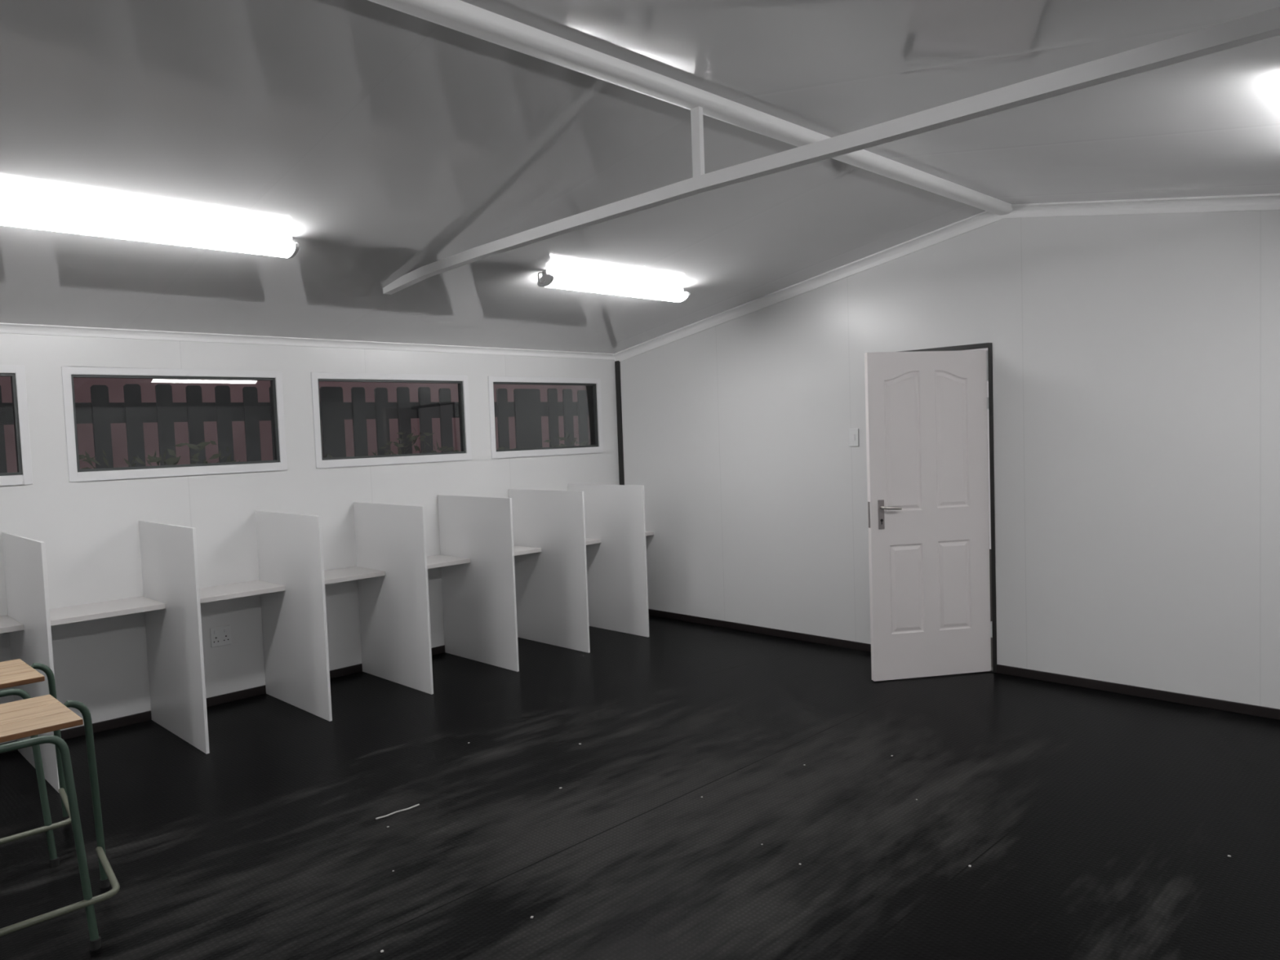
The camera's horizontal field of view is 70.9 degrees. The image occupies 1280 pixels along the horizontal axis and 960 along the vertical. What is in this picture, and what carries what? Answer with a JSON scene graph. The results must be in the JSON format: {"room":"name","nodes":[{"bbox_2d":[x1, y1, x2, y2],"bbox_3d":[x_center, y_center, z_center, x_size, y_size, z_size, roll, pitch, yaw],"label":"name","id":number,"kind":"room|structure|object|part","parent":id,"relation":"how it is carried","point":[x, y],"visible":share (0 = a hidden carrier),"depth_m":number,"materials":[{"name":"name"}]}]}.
{"room":"classroom","nodes":[
{"label":"classroom","id":0,"kind":"room"},
{"bbox_2d":[0,333,619,743],"bbox_3d":[-3.096,0.290,5.119,8.200,2.279,0.060,-5,4,-45],"label":"wall","id":1,"kind":"structure","parent":0,"point":[89,531],"depth_m":5.58,"materials":[{"name":"white paint"}]},
{"bbox_2d":[0,364,33,486],"bbox_3d":[-3.764,-0.259,4.439,1.249,0.644,0.067,-5,4,-45],"label":"window","id":2,"kind":"structure","parent":1,"relation":"in","point":[24,476],"depth_m":4.83,"materials":[{"name":"white metal"}]},
{"bbox_3d":[-3.766,-0.264,4.440,1.165,0.546,0.042,-5,4,-45],"label":"sash","id":3,"kind":"part","parent":2,"relation":"part of","materials":[{"name":"grey"}]},
{"bbox_2d":[61,366,287,481],"bbox_3d":[-2.767,-0.347,5.432,1.233,0.644,0.067,-5,4,-45],"label":"window","id":4,"kind":"structure","parent":1,"relation":"in","point":[68,373],"depth_m":5.36,"materials":[{"name":"white metal"}]},
{"bbox_2d":[209,625,231,647],"bbox_3d":[-2.599,0.969,5.575,0.120,0.120,0.014,-5,4,-45],"label":"power socket","id":5,"kind":"object","parent":1,"relation":"attached to","point":[220,636],"visible":1,"depth_m":5.57,"materials":[{"name":"white plastic"}]},
{"bbox_2d":[0,644,444,754],"bbox_3d":[-3.036,1.400,5.147,8.186,0.055,0.012,-5,4,-45],"label":"baseboard","id":6,"kind":"structure","parent":1,"relation":"attached to","point":[113,723],"depth_m":5.53,"materials":[{"name":"black"}]},
{"bbox_2d":[0,322,614,359],"bbox_3d":[-3.102,-0.828,5.026,8.200,0.051,0.036,-5,4,-45],"label":"crown molding","id":7,"kind":"structure","parent":1,"relation":"attached to","point":[9,328],"depth_m":5.76,"materials":[{"name":"white wood"}]},
{"bbox_2d":[311,372,471,468],"bbox_3d":[-1.756,-0.436,6.439,1.235,0.644,0.067,-5,4,-45],"label":"window","id":8,"kind":"structure","parent":1,"relation":"in","point":[462,380],"depth_m":6.40,"materials":[{"name":"white metal"}]},
{"bbox_2d":[488,376,603,458],"bbox_3d":[-0.770,-0.522,7.421,1.181,0.644,0.067,-5,4,-45],"label":"window","id":9,"kind":"structure","parent":1,"relation":"in","point":[590,388],"depth_m":7.56,"materials":[{"name":"white metal"}]},
{"bbox_3d":[-0.771,-0.527,7.422,1.079,0.528,0.005,-5,4,-45],"label":"pane","id":10,"kind":"part","parent":9,"relation":"part of","materials":[{"name":"clear glass"}]},
{"bbox_2d":[0,615,1279,959],"bbox_3d":[-0.585,1.519,2.707,8.400,0.100,7.133,-5,4,-45],"label":"floor","id":11,"kind":"structure","parent":0,"point":[1089,824],"depth_m":3.66,"materials":[{"name":"black wood"}]},
{"bbox_2d":[1,532,59,792],"bbox_3d":[-3.047,0.871,4.494,0.016,1.179,0.884,-5,4,-45],"label":"divider","id":12,"kind":"object","parent":11,"relation":"on","point":[24,557],"visible":0.77,"depth_m":4.39,"materials":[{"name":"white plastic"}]},
{"bbox_2d":[49,595,165,626],"bbox_3d":[-2.998,0.717,4.899,0.643,0.028,0.400,-5,4,-45],"label":"shelf","id":13,"kind":"object","parent":12,"relation":"attached to","point":[73,614],"visible":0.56,"depth_m":4.88,"materials":[{"name":"white wood"}]},
{"bbox_2d":[0,658,71,867],"bbox_3d":[-2.587,1.137,3.504,0.676,0.720,0.556,-5,4,-45],"label":"stool","id":14,"kind":"object","parent":11,"relation":"on","point":[14,673],"visible":0.88,"depth_m":3.47,"materials":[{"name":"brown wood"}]},
{"bbox_3d":[-2.415,1.144,3.359,0.358,0.689,0.099,-5,4,-45],"label":"frame","id":15,"kind":"part","parent":14,"relation":"part of","materials":[{"name":"grey paint"}]},
{"bbox_3d":[-2.695,1.131,3.613,0.669,0.708,0.065,-5,4,-45],"label":"frame","id":16,"kind":"part","parent":14,"relation":"part of","materials":[{"name":"grey paint"}]},
{"bbox_2d":[0,694,119,951],"bbox_3d":[-2.075,1.150,2.921,0.676,0.720,0.556,-5,4,-45],"label":"stool","id":17,"kind":"object","parent":11,"relation":"on","point":[19,719],"visible":1,"depth_m":2.89,"materials":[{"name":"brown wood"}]},
{"bbox_3d":[-1.903,1.157,2.775,0.358,0.689,0.099,-5,4,-45],"label":"frame","id":18,"kind":"part","parent":17,"relation":"part of","materials":[{"name":"grey paint"}]},
{"bbox_3d":[-2.183,1.143,3.029,0.669,0.708,0.065,-5,4,-45],"label":"frame","id":19,"kind":"part","parent":17,"relation":"part of","materials":[{"name":"grey paint"}]},
{"bbox_2d":[138,520,209,754],"bbox_3d":[-2.580,0.830,4.958,0.016,1.179,0.884,-5,4,-45],"label":"divider","id":20,"kind":"object","parent":11,"relation":"on","point":[169,554],"visible":1,"depth_m":4.90,"materials":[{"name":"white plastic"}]},
{"bbox_2d":[199,580,285,603],"bbox_3d":[-2.526,0.676,5.369,0.657,0.028,0.400,-5,4,-45],"label":"shelf","id":21,"kind":"object","parent":20,"relation":"attached to","point":[219,593],"visible":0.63,"depth_m":5.38,"materials":[{"name":"white wood"}]},
{"bbox_2d":[255,510,332,721],"bbox_3d":[-2.104,0.788,5.433,0.016,1.179,0.884,-5,4,-45],"label":"divider","id":22,"kind":"object","parent":11,"relation":"on","point":[290,545],"visible":1,"depth_m":5.38,"materials":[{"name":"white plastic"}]},
{"bbox_2d":[324,566,385,584],"bbox_3d":[-2.051,0.634,5.842,0.652,0.028,0.400,-5,4,-45],"label":"shelf","id":23,"kind":"object","parent":22,"relation":"attached to","point":[342,575],"visible":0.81,"depth_m":5.87,"materials":[{"name":"white wood"}]},
{"bbox_2d":[353,502,433,694],"bbox_3d":[-1.631,0.746,5.904,0.016,1.179,0.884,-5,4,-45],"label":"divider","id":24,"kind":"object","parent":11,"relation":"on","point":[394,615],"visible":1,"depth_m":5.86,"materials":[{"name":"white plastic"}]},
{"bbox_2d":[426,555,470,568],"bbox_3d":[-1.579,0.592,6.313,0.651,0.028,0.400,-5,4,-45],"label":"shelf","id":25,"kind":"object","parent":24,"relation":"attached to","point":[436,561],"visible":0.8,"depth_m":6.35,"materials":[{"name":"white wood"}]},
{"bbox_2d":[375,804,419,819],"bbox_3d":[-1.036,1.422,3.853,0.201,0.007,0.016,-5,4,-41],"label":"strip","id":26,"kind":"object","parent":11,"relation":"on","point":[411,807],"visible":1,"depth_m":3.85,"materials":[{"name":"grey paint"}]},
{"bbox_2d":[437,494,519,671],"bbox_3d":[-1.158,0.705,6.375,0.016,1.179,0.884,-5,4,-45],"label":"divider","id":27,"kind":"object","parent":11,"relation":"on","point":[479,594],"visible":1,"depth_m":6.33,"materials":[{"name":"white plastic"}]},
{"bbox_2d":[513,545,541,555],"bbox_3d":[-1.115,0.551,6.775,0.628,0.028,0.400,-5,4,-45],"label":"shelf","id":28,"kind":"object","parent":27,"relation":"attached to","point":[518,550],"visible":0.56,"depth_m":6.81,"materials":[{"name":"white wood"}]},
{"bbox_2d":[508,488,590,653],"bbox_3d":[-0.702,0.664,6.829,0.016,1.179,0.884,-5,4,-45],"label":"divider","id":29,"kind":"object","parent":11,"relation":"on","point":[551,584],"visible":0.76,"depth_m":6.78,"materials":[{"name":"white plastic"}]},
{"bbox_2d":[585,537,600,545],"bbox_3d":[-0.668,0.512,7.220,0.600,0.028,0.400,-5,4,-45],"label":"shelf","id":30,"kind":"object","parent":29,"relation":"attached to","point":[588,541],"visible":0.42,"depth_m":7.25,"materials":[{"name":"white wood"}]},
{"bbox_2d":[568,484,648,637],"bbox_3d":[-0.266,0.626,7.264,0.016,1.179,0.884,-5,4,-45],"label":"divider","id":31,"kind":"object","parent":11,"relation":"on","point":[615,514],"visible":0.76,"depth_m":7.17,"materials":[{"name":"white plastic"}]},
{"bbox_2d":[645,531,653,536],"bbox_3d":[-0.232,0.473,7.655,0.600,0.028,0.400,-5,4,-45],"label":"shelf","id":32,"kind":"object","parent":31,"relation":"attached to","point":[647,533],"visible":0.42,"depth_m":7.69,"materials":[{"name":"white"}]},
{"bbox_3d":[-3.512,0.912,4.030,0.016,1.179,0.885,-5,4,-45],"label":"divider","id":33,"kind":"object","parent":11,"relation":"on","visible":0},
{"bbox_2d":[0,615,24,633],"bbox_3d":[-3.464,0.758,4.435,0.641,0.028,0.400,-5,4,-45],"label":"shelf","id":34,"kind":"object","parent":33,"relation":"attached to","point":[7,624],"visible":1,"depth_m":4.52,"materials":[{"name":"white wood"}]},
{"bbox_2d":[0,0,1279,353],"bbox_3d":[-0.679,-1.137,2.567,8.360,0.692,7.093,-5,4,-45],"label":"ceiling","id":35,"kind":"structure","parent":0,"point":[388,144],"depth_m":3.50,"materials":[{"name":"white paint"}]},
{"bbox_2d":[0,198,299,258],"bbox_3d":[-2.072,-1.053,3.773,1.258,0.095,0.134,-5,4,-45],"label":"fluorescent light","id":36,"kind":"object","parent":35,"relation":"attached to","point":[14,213],"visible":1,"depth_m":3.73,"materials":[{"name":"white plastic"}]},
{"bbox_2d":[537,270,690,302],"bbox_3d":[-0.152,-1.222,5.686,1.258,0.095,0.134,-5,4,-45],"label":"fluorescent light","id":37,"kind":"object","parent":35,"relation":"attached to","point":[549,278],"visible":1,"depth_m":5.61,"materials":[{"name":"white plastic"}]},
{"bbox_2d":[368,0,1012,215],"bbox_3d":[-0.688,-1.371,2.555,8.200,0.045,0.124,-5,4,-45],"label":"ceiling beam","id":38,"kind":"structure","parent":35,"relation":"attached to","point":[460,15],"depth_m":3.21,"materials":[{"name":"white metal"}]},
{"bbox_2d":[382,6,1279,294],"bbox_3d":[0.188,-1.239,3.503,0.050,0.400,4.670,-5,4,-45],"label":"roof truss","id":39,"kind":"object","parent":35,"relation":"attached to","point":[1264,24],"visible":1,"depth_m":2.85,"materials":[{"name":"white metal"}]},
{"bbox_3d":[0.223,-1.297,3.464,0.024,0.282,0.042,-5,4,-45],"label":"king post","id":40,"kind":"part","parent":39,"relation":"part of","materials":[{"name":"white metal"}]},
{"bbox_2d":[620,209,1279,709],"bbox_3d":[2.283,-0.224,5.537,0.060,2.878,6.933,-5,4,-45],"label":"wall","id":41,"kind":"structure","parent":0,"point":[1136,357],"depth_m":5.35,"materials":[{"name":"white paint"}]},
{"bbox_2d":[614,360,624,484],"bbox_3d":[-0.160,0.035,7.962,0.012,2.169,0.053,-5,4,-45],"label":"strip","id":42,"kind":"object","parent":41,"relation":"attached to","point":[617,364],"visible":0.64,"depth_m":7.92,"materials":[{"name":"black"}]},
{"bbox_2d":[848,428,858,446],"bbox_3d":[1.491,-0.296,6.274,0.013,0.124,0.076,-5,4,-45],"label":"light switch","id":43,"kind":"object","parent":41,"relation":"attached to","point":[853,433],"visible":1,"depth_m":6.27,"materials":[{"name":"white plastic"}]},
{"bbox_2d":[864,342,996,681],"bbox_3d":[1.695,0.195,5.707,0.717,2.066,0.875,-5,4,-45],"label":"door","id":44,"kind":"structure","parent":41,"relation":"in","point":[926,410],"depth_m":5.56,"materials":[{"name":"paint"},{"name":"brushed metal"}]},
{"bbox_3d":[1.404,0.213,5.507,0.002,0.160,0.022,-3,3,-10],"label":"lock plate","id":45,"kind":"part","parent":44,"relation":"part of","materials":[{"name":"silver metal"}]},
{"bbox_3d":[1.476,0.211,5.497,0.038,0.180,0.006,-3,3,-10],"label":"handle plate","id":46,"kind":"part","parent":44,"relation":"part of","materials":[{"name":"grey metal"}]},
{"bbox_3d":[1.529,0.171,5.476,0.119,0.026,0.053,-3,3,-10],"label":"lever handle","id":47,"kind":"part","parent":44,"relation":"part of","materials":[{"name":"silver metal"}]},
{"bbox_2d":[613,193,1279,361],"bbox_3d":[2.204,-1.322,5.440,0.052,0.670,6.933,-5,4,-45],"label":"crown molding","id":48,"kind":"structure","parent":41,"relation":"attached to","point":[1268,201],"depth_m":5.57,"materials":[{"name":"white wood"}]},
{"bbox_2d":[648,608,1279,719],"bbox_3d":[2.308,1.186,5.586,0.012,0.055,6.933,-5,4,-45],"label":"baseboard","id":49,"kind":"structure","parent":41,"relation":"attached to","point":[1210,703],"depth_m":5.37,"materials":[{"name":"black"}]},
{"label":"outside","id":50,"kind":"structure","parent":0,"visible":0},
{"bbox_2d":[989,549,992,667],"bbox_3d":[-1.545,1.620,3.822,20.000,0.149,20.000,-5,4,-45],"label":"ground","id":51,"kind":"structure","parent":50,"point":[990,572],"depth_m":8.50,"materials":[{"name":"grey"}]},
{"bbox_2d":[0,376,580,472],"bbox_3d":[-4.830,0.006,7.686,17.000,2.901,0.230,-5,4,-45],"label":"fence","id":52,"kind":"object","parent":51,"relation":"on","point":[82,385],"depth_m":8.54,"materials":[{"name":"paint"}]},
{"bbox_2d":[0,383,584,472],"bbox_3d":[-2.816,0.327,7.217,8.054,2.166,0.056,-5,4,-45],"label":"picket fence","id":53,"kind":"object","parent":51,"relation":"on","point":[527,409],"visible":0.25,"depth_m":7.38,"materials":[{"name":"grey"}]},
{"bbox_3d":[-2.837,-0.549,7.198,8.000,0.143,0.034,-5,4,-45],"label":"fence rail","id":54,"kind":"part","parent":53,"relation":"part of","materials":[{"name":"grey"}]},
{"bbox_2d":[78,428,584,469],"bbox_3d":[-2.371,0.494,6.964,7.852,1.789,0.742,-5,4,-45],"label":"hedge","id":55,"kind":"object","parent":51,"relation":"on","point":[173,460],"visible":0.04,"depth_m":6.23,"materials":[{"name":"green plant"}]}
]}

